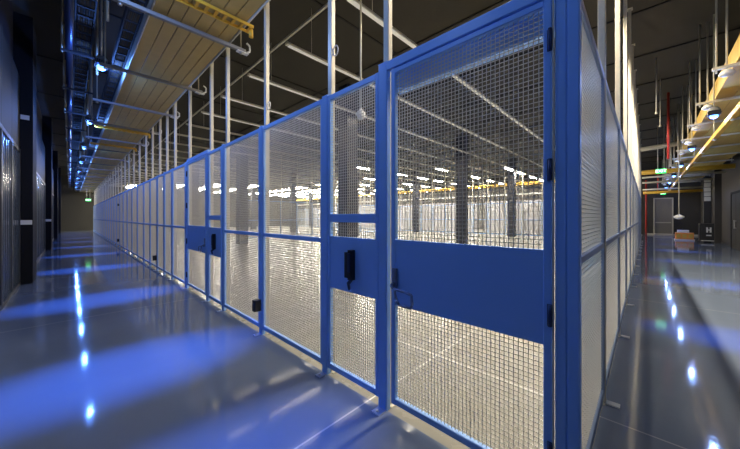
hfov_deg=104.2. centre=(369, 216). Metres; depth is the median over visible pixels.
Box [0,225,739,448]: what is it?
floor
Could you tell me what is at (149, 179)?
fence post
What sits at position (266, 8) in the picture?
strut
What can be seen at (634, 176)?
mesh panel
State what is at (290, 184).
column
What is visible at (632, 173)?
mesh panel
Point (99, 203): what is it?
mesh panel
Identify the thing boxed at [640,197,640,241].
mesh panel
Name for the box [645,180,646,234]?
pipe
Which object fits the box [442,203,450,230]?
tall cabinet
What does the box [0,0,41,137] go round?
wall
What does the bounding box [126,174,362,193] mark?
batten
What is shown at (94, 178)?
cable tray
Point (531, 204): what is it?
tall cabinet
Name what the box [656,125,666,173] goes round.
exit sign
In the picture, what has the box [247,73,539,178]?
batten
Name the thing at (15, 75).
panel
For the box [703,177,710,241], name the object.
column
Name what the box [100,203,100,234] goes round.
mesh panel
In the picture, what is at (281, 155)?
strut
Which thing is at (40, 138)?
panel
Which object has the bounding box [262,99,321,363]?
mesh panel
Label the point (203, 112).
batten
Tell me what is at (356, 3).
batten
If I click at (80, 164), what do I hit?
support
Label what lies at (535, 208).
mesh panel
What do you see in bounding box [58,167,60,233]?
trim
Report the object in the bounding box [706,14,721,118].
lamp
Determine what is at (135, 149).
duct
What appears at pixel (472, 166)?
strut
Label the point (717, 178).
column
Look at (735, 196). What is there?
door
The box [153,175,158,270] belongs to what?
fence post
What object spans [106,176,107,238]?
strut
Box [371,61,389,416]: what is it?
fence post
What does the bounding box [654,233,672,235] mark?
pallet
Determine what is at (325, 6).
rail
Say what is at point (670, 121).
rod
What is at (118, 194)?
mesh panel
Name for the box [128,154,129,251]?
strut
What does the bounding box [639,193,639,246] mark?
mesh panel
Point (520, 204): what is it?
tall cabinet
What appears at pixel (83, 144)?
lamp
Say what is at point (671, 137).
support
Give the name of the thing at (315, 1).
ceiling beams
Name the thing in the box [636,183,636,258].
mesh panel
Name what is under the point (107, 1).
hanger
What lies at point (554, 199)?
tall cabinet
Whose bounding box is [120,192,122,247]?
mesh panel
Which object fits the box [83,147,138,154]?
support
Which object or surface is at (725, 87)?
cable tray
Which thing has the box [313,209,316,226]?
mesh panel
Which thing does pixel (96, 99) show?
support
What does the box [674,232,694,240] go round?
crate
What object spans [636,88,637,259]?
strut
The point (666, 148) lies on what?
support
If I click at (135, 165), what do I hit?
batten
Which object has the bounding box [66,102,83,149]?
hanger
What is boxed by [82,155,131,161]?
support
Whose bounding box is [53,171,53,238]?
panel
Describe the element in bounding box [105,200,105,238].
fence post
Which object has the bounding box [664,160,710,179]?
support
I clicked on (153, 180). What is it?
mesh panel
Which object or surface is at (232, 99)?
diffuser
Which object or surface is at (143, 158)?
batten
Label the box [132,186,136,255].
mesh panel
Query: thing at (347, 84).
column
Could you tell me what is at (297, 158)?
strut
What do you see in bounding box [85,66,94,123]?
lamp
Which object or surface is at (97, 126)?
duct
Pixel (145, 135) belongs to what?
strut
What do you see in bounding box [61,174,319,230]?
wall
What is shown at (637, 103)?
strut
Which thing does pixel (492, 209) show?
tall cabinet
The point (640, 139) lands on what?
strut
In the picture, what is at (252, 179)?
column
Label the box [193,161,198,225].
column
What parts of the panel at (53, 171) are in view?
panel frame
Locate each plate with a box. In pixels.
[20,114,28,119]
[20,220,31,224]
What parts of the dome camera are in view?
drop rod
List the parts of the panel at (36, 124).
panel, panel frame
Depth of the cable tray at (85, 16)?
6.00 m
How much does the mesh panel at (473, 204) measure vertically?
2.580 m
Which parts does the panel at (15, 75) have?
panel, panel frame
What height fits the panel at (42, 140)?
4.600 m
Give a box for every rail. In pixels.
[109,0,335,184]
[304,177,554,204]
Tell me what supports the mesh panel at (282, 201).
attached to the strut at (281, 155)
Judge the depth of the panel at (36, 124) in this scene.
9.55 m
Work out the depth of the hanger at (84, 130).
10.08 m
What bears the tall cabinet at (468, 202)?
on the floor
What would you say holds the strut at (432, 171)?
on the floor
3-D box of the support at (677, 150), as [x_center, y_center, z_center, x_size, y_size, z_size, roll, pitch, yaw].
[12.987,-3.495,10.821,2.050,2.010,0.200,0,0,44]
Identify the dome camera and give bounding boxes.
[356,0,364,119]
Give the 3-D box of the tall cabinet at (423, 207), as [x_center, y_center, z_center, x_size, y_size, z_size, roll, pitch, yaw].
[6.875,0.000,33.558,1.200,3.000,1.060,0,0,44]
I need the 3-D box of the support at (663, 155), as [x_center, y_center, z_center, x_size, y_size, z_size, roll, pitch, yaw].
[22.128,-3.495,20.343,2.050,2.010,0.200,0,0,44]
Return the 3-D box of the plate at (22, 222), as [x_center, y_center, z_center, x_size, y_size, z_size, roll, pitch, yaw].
[-7.675,0.120,6.432,0.012,0.100,0.170,0,0,44]
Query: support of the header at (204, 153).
attached to the fence post at (207, 298)
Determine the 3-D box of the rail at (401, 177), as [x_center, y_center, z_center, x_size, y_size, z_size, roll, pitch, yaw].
[3.066,-3.175,33.098,40.619,2.650,0.200,0,0,44]
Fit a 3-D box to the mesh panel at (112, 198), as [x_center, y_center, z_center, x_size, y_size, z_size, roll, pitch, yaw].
[-14.810,0.140,16.593,1.268,2.580,0.041,0,0,44]
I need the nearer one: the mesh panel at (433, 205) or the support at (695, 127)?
the support at (695, 127)
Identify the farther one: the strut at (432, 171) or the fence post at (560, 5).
the strut at (432, 171)
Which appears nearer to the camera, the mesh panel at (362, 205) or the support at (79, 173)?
the support at (79, 173)
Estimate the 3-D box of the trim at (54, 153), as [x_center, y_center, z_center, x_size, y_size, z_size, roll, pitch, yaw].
[-21.780,-1.500,19.910,1.000,6.000,0.280,0,0,44]
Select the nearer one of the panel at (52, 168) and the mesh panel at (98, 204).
the panel at (52, 168)
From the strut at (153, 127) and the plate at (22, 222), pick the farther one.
the strut at (153, 127)
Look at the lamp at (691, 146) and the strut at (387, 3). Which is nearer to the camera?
the strut at (387, 3)
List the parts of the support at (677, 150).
hanger rod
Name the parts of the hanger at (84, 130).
rod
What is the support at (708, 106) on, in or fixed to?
hanging from the ceiling
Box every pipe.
[641,163,735,174]
[642,171,725,178]
[642,178,712,183]
[643,186,712,190]
[643,189,702,193]
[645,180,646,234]
[667,92,669,158]
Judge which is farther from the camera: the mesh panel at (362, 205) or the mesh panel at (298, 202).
the mesh panel at (362, 205)
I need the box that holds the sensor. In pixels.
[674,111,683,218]
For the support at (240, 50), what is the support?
hanging from the ceiling
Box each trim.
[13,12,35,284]
[42,116,51,249]
[52,151,57,238]
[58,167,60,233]
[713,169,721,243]
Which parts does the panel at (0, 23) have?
panel, panel frame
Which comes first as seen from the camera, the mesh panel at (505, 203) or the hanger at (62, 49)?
the hanger at (62, 49)
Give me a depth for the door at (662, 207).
23.78 m
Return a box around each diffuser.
[165,142,450,186]
[203,113,409,161]
[223,97,436,157]
[249,76,467,153]
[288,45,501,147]
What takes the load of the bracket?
on the floor
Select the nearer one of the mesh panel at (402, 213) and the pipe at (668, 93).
the pipe at (668, 93)
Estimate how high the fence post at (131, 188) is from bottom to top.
2.666 m
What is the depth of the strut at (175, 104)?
6.97 m
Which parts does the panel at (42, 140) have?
panel, panel frame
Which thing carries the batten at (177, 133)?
hanging from the ceiling
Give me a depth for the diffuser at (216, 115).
10.73 m
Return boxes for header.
[187,149,210,162]
[387,0,542,72]
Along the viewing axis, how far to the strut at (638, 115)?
12.71 m
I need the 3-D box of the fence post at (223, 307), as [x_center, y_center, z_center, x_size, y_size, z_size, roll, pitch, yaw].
[-2.377,0.167,4.600,0.080,2.666,0.135,0,0,44]
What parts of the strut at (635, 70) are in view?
strut post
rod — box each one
[655,58,657,113]
[659,77,660,126]
[669,121,670,166]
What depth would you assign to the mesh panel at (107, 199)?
18.65 m
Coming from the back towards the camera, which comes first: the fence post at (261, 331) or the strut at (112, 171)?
the strut at (112, 171)
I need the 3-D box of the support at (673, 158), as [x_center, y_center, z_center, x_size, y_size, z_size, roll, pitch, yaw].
[14.511,-3.495,12.408,2.050,2.010,0.200,0,0,44]
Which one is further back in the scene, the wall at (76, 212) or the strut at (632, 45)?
the wall at (76, 212)
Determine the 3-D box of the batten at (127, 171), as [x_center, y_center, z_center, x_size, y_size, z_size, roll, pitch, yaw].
[-8.340,-3.969,32.611,0.100,1.062,29.500,0,0,44]
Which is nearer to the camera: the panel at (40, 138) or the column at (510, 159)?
the panel at (40, 138)
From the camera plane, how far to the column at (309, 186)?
40.56 m
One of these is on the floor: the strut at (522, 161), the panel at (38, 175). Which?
the strut at (522, 161)
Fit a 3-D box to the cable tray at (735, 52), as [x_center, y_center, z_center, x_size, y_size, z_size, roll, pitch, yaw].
[5.039,-2.865,2.440,1.650,0.370,6.488,0,0,44]
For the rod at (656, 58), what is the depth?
8.14 m
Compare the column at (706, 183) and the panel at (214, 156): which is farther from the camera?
the column at (706, 183)
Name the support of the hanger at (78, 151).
hanging from the ceiling
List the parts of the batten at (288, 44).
hanger rod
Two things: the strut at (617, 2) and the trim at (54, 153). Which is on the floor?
the strut at (617, 2)
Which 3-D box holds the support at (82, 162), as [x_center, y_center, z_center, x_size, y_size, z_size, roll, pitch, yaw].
[-13.357,-3.530,14.461,0.080,1.940,1.664,0,0,44]
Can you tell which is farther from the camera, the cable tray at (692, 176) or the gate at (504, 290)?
the cable tray at (692, 176)
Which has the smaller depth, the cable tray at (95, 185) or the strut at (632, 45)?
the strut at (632, 45)
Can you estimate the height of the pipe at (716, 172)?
0.116 m
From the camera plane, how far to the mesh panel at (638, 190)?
12.68 m
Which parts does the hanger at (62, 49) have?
rod, rod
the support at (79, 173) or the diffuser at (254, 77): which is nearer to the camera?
the diffuser at (254, 77)
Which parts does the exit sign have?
hanger rod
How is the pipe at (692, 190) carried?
attached to the wall at (730, 179)
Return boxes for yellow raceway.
[668,102,739,190]
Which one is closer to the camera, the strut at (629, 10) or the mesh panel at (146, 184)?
the strut at (629, 10)
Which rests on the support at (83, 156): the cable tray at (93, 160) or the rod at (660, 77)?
the cable tray at (93, 160)
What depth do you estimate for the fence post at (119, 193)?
14.21 m
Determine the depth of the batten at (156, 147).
17.20 m
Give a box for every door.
[653,198,672,234]
[730,190,739,249]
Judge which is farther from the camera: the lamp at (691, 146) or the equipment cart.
the equipment cart
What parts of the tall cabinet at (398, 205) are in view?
cabinet door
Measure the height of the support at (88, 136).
1.940 m
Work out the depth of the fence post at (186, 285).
6.08 m
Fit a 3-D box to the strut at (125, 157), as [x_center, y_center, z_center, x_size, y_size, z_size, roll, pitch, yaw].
[-11.347,-1.500,13.364,0.120,5.999,0.125,0,0,44]
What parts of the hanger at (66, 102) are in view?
rod, rod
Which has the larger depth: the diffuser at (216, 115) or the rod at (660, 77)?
the diffuser at (216, 115)
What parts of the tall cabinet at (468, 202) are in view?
cabinet door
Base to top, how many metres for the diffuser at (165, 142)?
0.012 m
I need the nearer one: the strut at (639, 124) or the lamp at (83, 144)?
the lamp at (83, 144)
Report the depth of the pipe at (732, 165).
14.50 m
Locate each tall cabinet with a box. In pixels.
[366,206,373,227]
[398,205,405,228]
[406,205,411,228]
[422,204,430,229]
[433,203,440,230]
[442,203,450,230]
[452,203,454,230]
[468,202,476,231]
[485,201,497,232]
[498,201,506,232]
[516,200,524,232]
[525,200,540,233]
[541,199,554,234]
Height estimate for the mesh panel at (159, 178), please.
2.580 m
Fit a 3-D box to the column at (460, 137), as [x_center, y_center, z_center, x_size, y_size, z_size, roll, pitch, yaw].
[5.185,-1.500,16.231,0.480,6.000,0.480,0,0,44]
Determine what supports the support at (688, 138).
hanging from the ceiling
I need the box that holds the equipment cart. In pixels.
[698,223,713,242]
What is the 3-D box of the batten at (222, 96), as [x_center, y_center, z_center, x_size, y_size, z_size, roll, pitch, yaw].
[5.944,-3.969,18.899,0.100,1.062,29.500,0,0,44]
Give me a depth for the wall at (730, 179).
15.03 m
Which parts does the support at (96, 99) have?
hanger rod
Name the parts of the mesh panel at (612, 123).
rail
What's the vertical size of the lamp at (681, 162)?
2.315 m
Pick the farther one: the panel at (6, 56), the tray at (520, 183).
the tray at (520, 183)
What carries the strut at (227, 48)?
on the floor
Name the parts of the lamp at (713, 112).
drop rod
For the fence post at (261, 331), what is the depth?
3.69 m
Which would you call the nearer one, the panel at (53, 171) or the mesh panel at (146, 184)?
the mesh panel at (146, 184)
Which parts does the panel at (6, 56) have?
panel, panel frame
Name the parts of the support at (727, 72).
hanger rod, hanger rod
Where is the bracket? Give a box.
[606,400,619,408]
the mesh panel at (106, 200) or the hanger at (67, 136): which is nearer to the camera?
the hanger at (67, 136)
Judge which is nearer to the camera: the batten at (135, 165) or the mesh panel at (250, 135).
the mesh panel at (250, 135)
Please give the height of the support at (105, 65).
1.940 m
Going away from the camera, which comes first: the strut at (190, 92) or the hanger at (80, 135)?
the strut at (190, 92)
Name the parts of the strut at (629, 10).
strut post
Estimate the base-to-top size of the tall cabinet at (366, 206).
3.000 m
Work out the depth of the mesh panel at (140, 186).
10.12 m
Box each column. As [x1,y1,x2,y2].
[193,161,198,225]
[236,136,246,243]
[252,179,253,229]
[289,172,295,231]
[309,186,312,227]
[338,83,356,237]
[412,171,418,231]
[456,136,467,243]
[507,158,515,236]
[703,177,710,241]
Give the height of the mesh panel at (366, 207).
2.580 m
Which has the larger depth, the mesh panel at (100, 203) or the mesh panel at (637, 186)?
the mesh panel at (100, 203)
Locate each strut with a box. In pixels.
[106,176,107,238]
[112,171,113,196]
[121,161,121,192]
[124,157,125,190]
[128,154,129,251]
[133,147,134,254]
[139,141,140,183]
[145,135,146,261]
[152,127,153,265]
[159,119,160,269]
[166,111,168,273]
[174,102,176,278]
[189,86,191,287]
[210,62,213,300]
[226,47,229,310]
[264,2,269,333]
[281,155,281,233]
[297,158,297,235]
[328,0,335,373]
[360,169,360,232]
[370,170,370,231]
[384,0,395,407]
[432,171,432,231]
[472,166,472,233]
[522,161,522,235]
[541,157,542,236]
[598,0,605,405]
[615,0,620,336]
[623,0,626,304]
[627,7,632,286]
[631,44,634,274]
[634,69,636,265]
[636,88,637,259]
[637,103,638,185]
[638,115,639,189]
[639,124,639,247]
[640,139,640,242]
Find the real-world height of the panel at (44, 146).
4.600 m
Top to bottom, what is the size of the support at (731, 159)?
2.010 m
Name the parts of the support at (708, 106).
hanger rod, hanger rod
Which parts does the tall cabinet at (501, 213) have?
cabinet door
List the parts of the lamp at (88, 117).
drop rod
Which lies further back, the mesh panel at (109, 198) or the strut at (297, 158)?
the strut at (297, 158)
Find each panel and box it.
[0,23,1,311]
[1,26,12,308]
[12,57,19,293]
[36,124,36,262]
[37,126,39,260]
[39,132,41,256]
[42,140,43,253]
[44,146,45,251]
[52,168,52,240]
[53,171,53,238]
[98,204,98,233]
[99,203,99,233]
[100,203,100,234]
[101,202,101,234]
[102,201,103,236]
[104,201,104,236]
[106,200,106,237]
[107,199,108,238]
[109,198,110,240]
[111,197,113,241]
[114,196,115,243]
[117,194,118,244]
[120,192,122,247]
[123,191,126,249]
[127,189,130,251]
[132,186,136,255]
[137,183,142,258]
[144,180,148,262]
[150,177,155,266]
[157,174,162,270]
[164,170,170,275]
[172,163,184,283]
[208,146,221,304]
[224,128,258,326]
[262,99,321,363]
[282,201,296,234]
[298,202,310,235]
[312,203,319,234]
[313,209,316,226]
[328,73,377,396]
[362,205,369,231]
[364,207,371,228]
[400,206,409,230]
[421,205,430,231]
[433,205,443,231]
[445,205,454,230]
[473,204,487,233]
[488,203,503,233]
[505,203,521,234]
[524,202,541,235]
[582,0,604,448]
[606,80,619,386]
[621,132,626,322]
[627,152,630,297]
[631,166,633,280]
[634,176,635,267]
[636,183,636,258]
[637,186,637,254]
[638,190,638,250]
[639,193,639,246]
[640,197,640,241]
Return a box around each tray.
[64,0,73,186]
[71,0,97,185]
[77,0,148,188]
[80,187,94,192]
[81,180,101,187]
[84,172,109,181]
[87,152,122,172]
[94,117,151,158]
[107,0,241,127]
[188,0,269,27]
[296,162,554,200]
[296,180,554,200]
[666,175,703,183]
[670,159,725,176]
[677,131,739,162]
[692,54,739,137]
[730,34,739,70]
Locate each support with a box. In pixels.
[78,173,109,178]
[79,163,120,171]
[79,164,114,175]
[80,151,123,166]
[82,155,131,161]
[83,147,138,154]
[85,80,148,146]
[88,106,161,134]
[93,75,179,118]
[99,0,206,94]
[113,0,250,55]
[661,159,700,184]
[663,155,704,182]
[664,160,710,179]
[665,148,713,174]
[668,137,671,168]
[671,128,733,167]
[672,118,739,161]
[676,104,739,154]
[681,85,739,144]
[687,59,739,130]
[696,22,739,109]
[712,0,739,77]
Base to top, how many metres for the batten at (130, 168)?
1.062 m
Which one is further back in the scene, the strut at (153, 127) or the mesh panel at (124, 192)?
the mesh panel at (124, 192)
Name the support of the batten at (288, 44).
hanging from the ceiling
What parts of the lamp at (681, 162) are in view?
drop rod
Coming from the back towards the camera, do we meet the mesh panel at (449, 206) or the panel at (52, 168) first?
the mesh panel at (449, 206)
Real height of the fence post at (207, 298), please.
2.626 m
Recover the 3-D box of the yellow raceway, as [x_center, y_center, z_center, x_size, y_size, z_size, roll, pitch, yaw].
[13.372,-2.346,12.052,0.100,0.663,31.910,0,0,44]
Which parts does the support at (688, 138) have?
hanger rod, hanger rod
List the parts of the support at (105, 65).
hanger rod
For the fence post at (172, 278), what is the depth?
6.92 m
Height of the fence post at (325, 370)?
2.666 m
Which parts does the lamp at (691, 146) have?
drop rod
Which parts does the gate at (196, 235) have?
lock plate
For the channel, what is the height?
0.250 m
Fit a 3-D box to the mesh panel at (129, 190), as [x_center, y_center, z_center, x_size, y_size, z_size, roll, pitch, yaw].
[-9.940,0.140,11.919,1.268,2.580,0.041,0,0,44]
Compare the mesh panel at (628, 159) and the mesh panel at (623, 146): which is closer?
the mesh panel at (623, 146)
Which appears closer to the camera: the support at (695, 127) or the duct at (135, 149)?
the support at (695, 127)
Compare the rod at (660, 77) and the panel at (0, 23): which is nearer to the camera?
the panel at (0, 23)
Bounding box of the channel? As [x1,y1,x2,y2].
[398,0,554,94]
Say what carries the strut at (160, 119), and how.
on the floor
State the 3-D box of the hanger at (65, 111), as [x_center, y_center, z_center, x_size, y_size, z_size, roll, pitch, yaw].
[-8.560,-3.610,8.411,0.040,1.780,0.520,0,0,44]
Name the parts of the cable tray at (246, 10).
rail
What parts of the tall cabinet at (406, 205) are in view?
cabinet door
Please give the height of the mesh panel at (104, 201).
2.580 m
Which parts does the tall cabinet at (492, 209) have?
cabinet door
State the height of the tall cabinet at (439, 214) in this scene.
3.000 m
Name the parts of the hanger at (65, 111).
rod, rod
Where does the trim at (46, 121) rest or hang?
attached to the wall at (6, 11)
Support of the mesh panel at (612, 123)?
attached to the strut at (601, 3)
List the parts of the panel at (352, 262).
lever, lock plate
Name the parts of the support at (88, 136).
hanger rod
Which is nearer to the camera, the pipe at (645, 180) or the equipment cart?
the equipment cart
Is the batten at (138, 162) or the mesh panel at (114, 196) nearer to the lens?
the mesh panel at (114, 196)
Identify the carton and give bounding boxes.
[677,230,688,232]
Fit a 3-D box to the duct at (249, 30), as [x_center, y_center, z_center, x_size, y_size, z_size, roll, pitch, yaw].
[-2.122,-2.615,3.638,0.180,0.130,1.310,0,0,44]
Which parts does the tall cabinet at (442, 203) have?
cabinet door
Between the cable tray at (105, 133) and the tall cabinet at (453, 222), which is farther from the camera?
the tall cabinet at (453, 222)
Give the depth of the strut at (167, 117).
7.55 m
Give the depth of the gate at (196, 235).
5.63 m
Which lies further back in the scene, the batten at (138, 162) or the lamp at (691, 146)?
the batten at (138, 162)
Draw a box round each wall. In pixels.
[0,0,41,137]
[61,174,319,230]
[337,162,700,234]
[701,153,739,244]
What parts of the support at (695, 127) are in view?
hanger rod, hanger rod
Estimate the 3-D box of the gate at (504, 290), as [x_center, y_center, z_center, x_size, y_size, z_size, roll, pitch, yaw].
[0.557,0.147,1.833,1.066,2.535,0.050,0,0,44]
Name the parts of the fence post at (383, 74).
foot plate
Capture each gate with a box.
[186,155,205,294]
[390,0,553,448]
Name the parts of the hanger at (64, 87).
rod, rod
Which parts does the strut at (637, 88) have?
strut post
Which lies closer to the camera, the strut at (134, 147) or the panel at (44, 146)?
the strut at (134, 147)
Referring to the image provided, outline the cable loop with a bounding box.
[333,45,338,56]
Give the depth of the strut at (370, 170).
27.89 m
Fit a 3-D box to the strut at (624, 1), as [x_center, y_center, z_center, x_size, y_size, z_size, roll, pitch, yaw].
[4.373,-1.500,4.951,0.125,5.999,0.120,0,0,44]
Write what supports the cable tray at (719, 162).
on the support at (666, 148)
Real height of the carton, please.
0.155 m
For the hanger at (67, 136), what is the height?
1.780 m
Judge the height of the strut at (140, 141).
5.999 m
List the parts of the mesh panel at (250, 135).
rail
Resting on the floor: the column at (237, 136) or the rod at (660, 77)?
the column at (237, 136)
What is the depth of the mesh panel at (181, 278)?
6.57 m
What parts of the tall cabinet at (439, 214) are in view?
cabinet door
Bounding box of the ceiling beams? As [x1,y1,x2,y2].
[36,0,739,189]
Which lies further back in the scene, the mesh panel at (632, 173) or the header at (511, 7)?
the mesh panel at (632, 173)
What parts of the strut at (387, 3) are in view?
strut post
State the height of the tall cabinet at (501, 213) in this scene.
3.000 m
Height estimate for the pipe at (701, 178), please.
0.116 m
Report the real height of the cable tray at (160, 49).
0.370 m
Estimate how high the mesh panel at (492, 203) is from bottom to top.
2.580 m
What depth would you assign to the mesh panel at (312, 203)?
23.49 m
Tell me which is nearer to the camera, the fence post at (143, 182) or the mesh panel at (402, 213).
the fence post at (143, 182)
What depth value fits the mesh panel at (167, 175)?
7.30 m
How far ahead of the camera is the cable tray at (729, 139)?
11.52 m
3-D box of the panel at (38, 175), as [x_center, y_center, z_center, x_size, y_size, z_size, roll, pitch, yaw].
[-11.555,-0.800,9.984,1.208,4.600,0.080,0,0,44]
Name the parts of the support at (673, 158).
hanger rod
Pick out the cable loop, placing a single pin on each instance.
(335, 45)
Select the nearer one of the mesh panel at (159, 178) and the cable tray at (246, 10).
the cable tray at (246, 10)
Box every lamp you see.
[81,139,87,148]
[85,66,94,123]
[94,0,108,70]
[677,114,683,166]
[687,81,696,150]
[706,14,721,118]
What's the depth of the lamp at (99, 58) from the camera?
5.26 m
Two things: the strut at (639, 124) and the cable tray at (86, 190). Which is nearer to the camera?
the strut at (639, 124)
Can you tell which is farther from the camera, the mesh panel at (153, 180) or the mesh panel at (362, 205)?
the mesh panel at (362, 205)
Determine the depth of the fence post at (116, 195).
15.15 m
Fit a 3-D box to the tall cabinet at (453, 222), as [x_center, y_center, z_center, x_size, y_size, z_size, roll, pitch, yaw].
[9.515,0.000,31.024,1.200,3.000,1.060,0,0,44]
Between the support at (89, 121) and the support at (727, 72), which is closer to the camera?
the support at (727, 72)
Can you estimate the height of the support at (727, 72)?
2.010 m
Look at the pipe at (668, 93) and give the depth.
10.40 m
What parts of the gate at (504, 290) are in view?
pull handle, lock plate, edge strip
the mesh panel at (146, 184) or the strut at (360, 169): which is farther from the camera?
the strut at (360, 169)
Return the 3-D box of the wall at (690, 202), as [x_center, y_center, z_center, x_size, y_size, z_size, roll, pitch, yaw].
[8.681,-1.500,38.970,47.550,6.000,0.250,0,0,44]
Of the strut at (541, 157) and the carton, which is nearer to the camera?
the carton
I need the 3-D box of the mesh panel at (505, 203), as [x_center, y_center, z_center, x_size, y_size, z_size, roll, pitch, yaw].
[11.490,0.140,23.069,1.290,2.580,0.041,0,0,44]
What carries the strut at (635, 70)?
on the floor
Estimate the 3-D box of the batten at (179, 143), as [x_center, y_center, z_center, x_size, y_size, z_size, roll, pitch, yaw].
[0.750,-3.969,23.885,0.100,1.062,29.500,0,0,44]
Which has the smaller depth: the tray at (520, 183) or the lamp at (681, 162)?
the lamp at (681, 162)
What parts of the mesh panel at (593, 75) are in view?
rail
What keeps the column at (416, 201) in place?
on the floor
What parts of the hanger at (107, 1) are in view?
rod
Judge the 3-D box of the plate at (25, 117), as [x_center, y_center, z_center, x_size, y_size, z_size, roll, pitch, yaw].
[-7.689,-2.220,6.418,0.012,0.100,0.130,0,0,44]
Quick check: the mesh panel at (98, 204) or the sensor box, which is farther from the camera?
the mesh panel at (98, 204)
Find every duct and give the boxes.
[90,142,136,151]
[95,124,150,137]
[176,0,253,38]
[640,141,684,151]
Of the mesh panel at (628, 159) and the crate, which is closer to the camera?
the mesh panel at (628, 159)
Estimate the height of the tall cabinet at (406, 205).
3.000 m
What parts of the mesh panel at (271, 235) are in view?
rail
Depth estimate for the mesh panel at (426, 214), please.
28.78 m
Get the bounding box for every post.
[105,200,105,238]
[114,195,116,245]
[117,193,120,247]
[131,188,132,254]
[143,182,144,261]
[149,179,151,265]
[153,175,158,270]
[159,172,165,274]
[167,168,173,279]
[181,161,188,288]
[201,154,210,301]
[216,144,225,311]
[253,126,264,336]
[315,94,330,377]
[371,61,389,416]
[555,0,566,448]
[567,0,581,448]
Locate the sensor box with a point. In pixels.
(256, 303)
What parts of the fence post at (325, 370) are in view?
foot plate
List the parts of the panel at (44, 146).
panel, panel frame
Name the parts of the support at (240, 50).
hanger rod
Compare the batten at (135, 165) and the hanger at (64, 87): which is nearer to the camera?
the hanger at (64, 87)
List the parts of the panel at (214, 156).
lock plate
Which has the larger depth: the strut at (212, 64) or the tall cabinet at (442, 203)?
the tall cabinet at (442, 203)
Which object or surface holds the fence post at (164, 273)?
on the floor
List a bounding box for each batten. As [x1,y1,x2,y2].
[122,176,358,194]
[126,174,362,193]
[127,171,366,192]
[130,168,373,191]
[135,165,373,189]
[138,162,409,190]
[143,158,411,189]
[149,137,424,188]
[156,147,438,187]
[164,122,453,186]
[177,133,469,185]
[186,123,485,184]
[201,87,505,183]
[220,95,521,181]
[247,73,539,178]
[285,8,554,172]
[347,0,554,149]
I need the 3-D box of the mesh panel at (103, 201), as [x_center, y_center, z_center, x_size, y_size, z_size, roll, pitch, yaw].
[-19.679,0.140,21.268,1.268,2.580,0.041,0,0,44]
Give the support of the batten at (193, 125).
hanging from the ceiling
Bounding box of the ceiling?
[10,0,739,192]
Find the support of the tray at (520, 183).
hanging from the ceiling
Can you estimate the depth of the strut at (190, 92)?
6.11 m
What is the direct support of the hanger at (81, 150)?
hanging from the ceiling
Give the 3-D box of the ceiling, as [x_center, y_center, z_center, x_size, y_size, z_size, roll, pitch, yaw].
[-4.563,-4.600,25.174,48.150,0.200,38.600,0,0,44]
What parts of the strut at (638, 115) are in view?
strut post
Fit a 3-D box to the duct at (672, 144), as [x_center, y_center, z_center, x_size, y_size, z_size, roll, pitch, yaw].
[13.142,-3.170,12.751,1.712,0.300,0.200,0,0,44]
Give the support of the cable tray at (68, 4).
attached to the hanger
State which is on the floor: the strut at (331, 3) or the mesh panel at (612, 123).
the strut at (331, 3)
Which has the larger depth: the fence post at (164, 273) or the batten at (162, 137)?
the batten at (162, 137)
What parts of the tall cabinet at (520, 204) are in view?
cabinet door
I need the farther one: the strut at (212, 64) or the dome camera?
the strut at (212, 64)
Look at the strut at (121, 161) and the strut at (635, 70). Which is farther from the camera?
the strut at (121, 161)
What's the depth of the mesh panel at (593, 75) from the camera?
1.93 m
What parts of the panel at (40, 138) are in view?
panel, panel frame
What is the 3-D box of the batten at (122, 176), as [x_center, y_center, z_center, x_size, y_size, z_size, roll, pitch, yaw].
[-10.937,-3.969,35.104,0.100,1.062,29.500,0,0,44]
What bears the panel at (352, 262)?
attached to the fence post at (383, 74)
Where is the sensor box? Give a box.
[252,299,260,311]
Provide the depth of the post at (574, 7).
1.40 m
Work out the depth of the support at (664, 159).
22.52 m
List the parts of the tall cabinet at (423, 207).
cabinet door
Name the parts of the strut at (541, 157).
strut post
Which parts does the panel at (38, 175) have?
panel, panel frame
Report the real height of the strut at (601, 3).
5.999 m
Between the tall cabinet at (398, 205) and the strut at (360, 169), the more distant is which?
the tall cabinet at (398, 205)
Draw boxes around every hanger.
[60,0,97,75]
[63,24,93,105]
[64,60,87,125]
[65,97,85,138]
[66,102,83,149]
[66,128,82,156]
[67,135,80,163]
[67,136,79,168]
[67,151,78,172]
[105,0,110,21]
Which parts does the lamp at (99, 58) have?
drop rod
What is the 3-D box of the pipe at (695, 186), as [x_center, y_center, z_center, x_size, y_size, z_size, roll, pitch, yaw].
[20.765,-1.950,19.573,3.250,0.116,0.116,0,0,44]
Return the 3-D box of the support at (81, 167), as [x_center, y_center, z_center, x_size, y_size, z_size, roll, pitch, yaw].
[-14.908,-3.530,15.950,0.080,1.940,1.664,0,0,44]
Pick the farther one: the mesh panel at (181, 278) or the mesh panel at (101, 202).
the mesh panel at (101, 202)
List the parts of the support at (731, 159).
hanger rod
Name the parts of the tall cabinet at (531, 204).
cabinet door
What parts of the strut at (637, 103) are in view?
strut post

